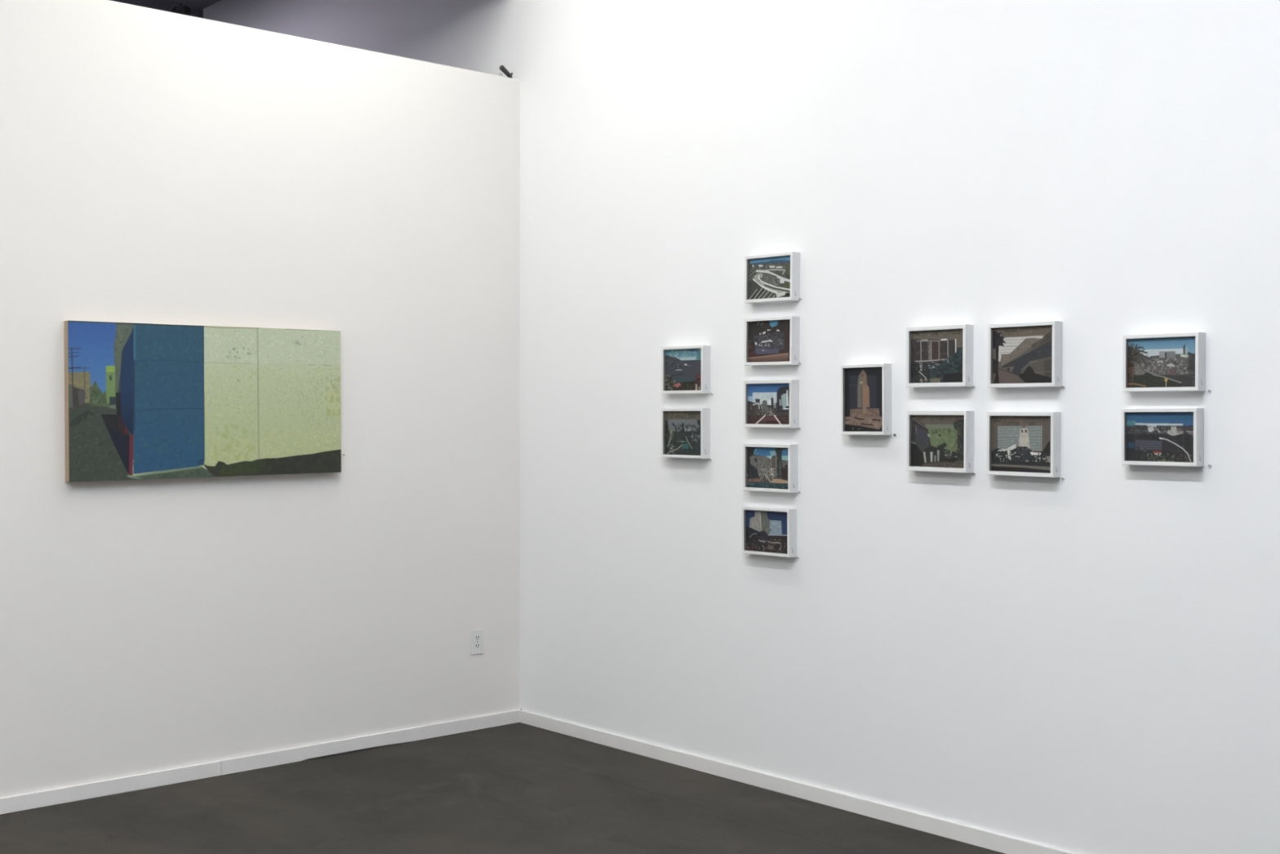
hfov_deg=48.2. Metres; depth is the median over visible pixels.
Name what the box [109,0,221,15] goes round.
ceiling
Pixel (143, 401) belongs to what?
painting
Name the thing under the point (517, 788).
floor
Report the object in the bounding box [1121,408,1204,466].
framed picture
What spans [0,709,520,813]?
baseboard
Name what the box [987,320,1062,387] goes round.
framed picture
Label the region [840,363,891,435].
framed picture
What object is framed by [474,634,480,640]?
receptacle
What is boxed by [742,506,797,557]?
framed picture
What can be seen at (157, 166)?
wall
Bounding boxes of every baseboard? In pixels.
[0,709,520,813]
[519,708,1076,853]
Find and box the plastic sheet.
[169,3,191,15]
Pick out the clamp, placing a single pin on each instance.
(502, 68)
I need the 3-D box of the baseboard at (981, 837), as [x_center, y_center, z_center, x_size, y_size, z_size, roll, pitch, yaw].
[2.580,1.408,3.247,0.013,0.064,9.487,0,1,-42]
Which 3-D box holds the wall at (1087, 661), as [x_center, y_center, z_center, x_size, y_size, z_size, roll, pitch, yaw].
[1.145,-0.778,4.968,0.150,4.400,14.000,0,1,-42]
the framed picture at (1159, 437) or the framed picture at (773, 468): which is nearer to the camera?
the framed picture at (1159, 437)
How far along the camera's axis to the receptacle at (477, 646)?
6.63 m
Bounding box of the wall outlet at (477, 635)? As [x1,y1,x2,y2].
[471,628,483,654]
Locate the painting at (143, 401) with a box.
[64,320,341,481]
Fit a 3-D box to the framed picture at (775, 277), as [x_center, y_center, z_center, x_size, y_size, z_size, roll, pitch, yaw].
[0.511,-0.577,5.538,0.045,0.190,0.256,0,1,-42]
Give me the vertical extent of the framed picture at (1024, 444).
0.212 m
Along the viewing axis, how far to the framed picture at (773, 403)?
5.52 m
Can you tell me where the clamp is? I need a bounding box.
[499,65,512,78]
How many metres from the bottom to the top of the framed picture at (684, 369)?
0.197 m
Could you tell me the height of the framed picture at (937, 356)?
0.212 m
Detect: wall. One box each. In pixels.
[0,0,519,797]
[189,0,1279,853]
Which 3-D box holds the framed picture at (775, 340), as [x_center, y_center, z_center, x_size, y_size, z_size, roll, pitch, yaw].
[0.510,-0.331,5.541,0.045,0.189,0.256,0,1,-42]
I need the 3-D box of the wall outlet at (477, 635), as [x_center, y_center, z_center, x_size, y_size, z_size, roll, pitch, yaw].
[-0.756,0.997,6.636,0.070,0.114,0.008,0,1,-42]
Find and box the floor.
[0,722,1005,853]
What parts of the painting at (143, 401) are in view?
wood panel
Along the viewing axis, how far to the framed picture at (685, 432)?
5.89 m
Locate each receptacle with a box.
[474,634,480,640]
[474,643,480,648]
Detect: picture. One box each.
[661,345,710,394]
[661,408,710,458]
[742,443,798,493]
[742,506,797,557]
[743,379,799,427]
[744,251,799,303]
[744,315,799,365]
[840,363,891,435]
[906,324,973,387]
[906,410,973,472]
[986,411,1061,477]
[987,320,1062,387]
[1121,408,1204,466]
[1122,332,1205,391]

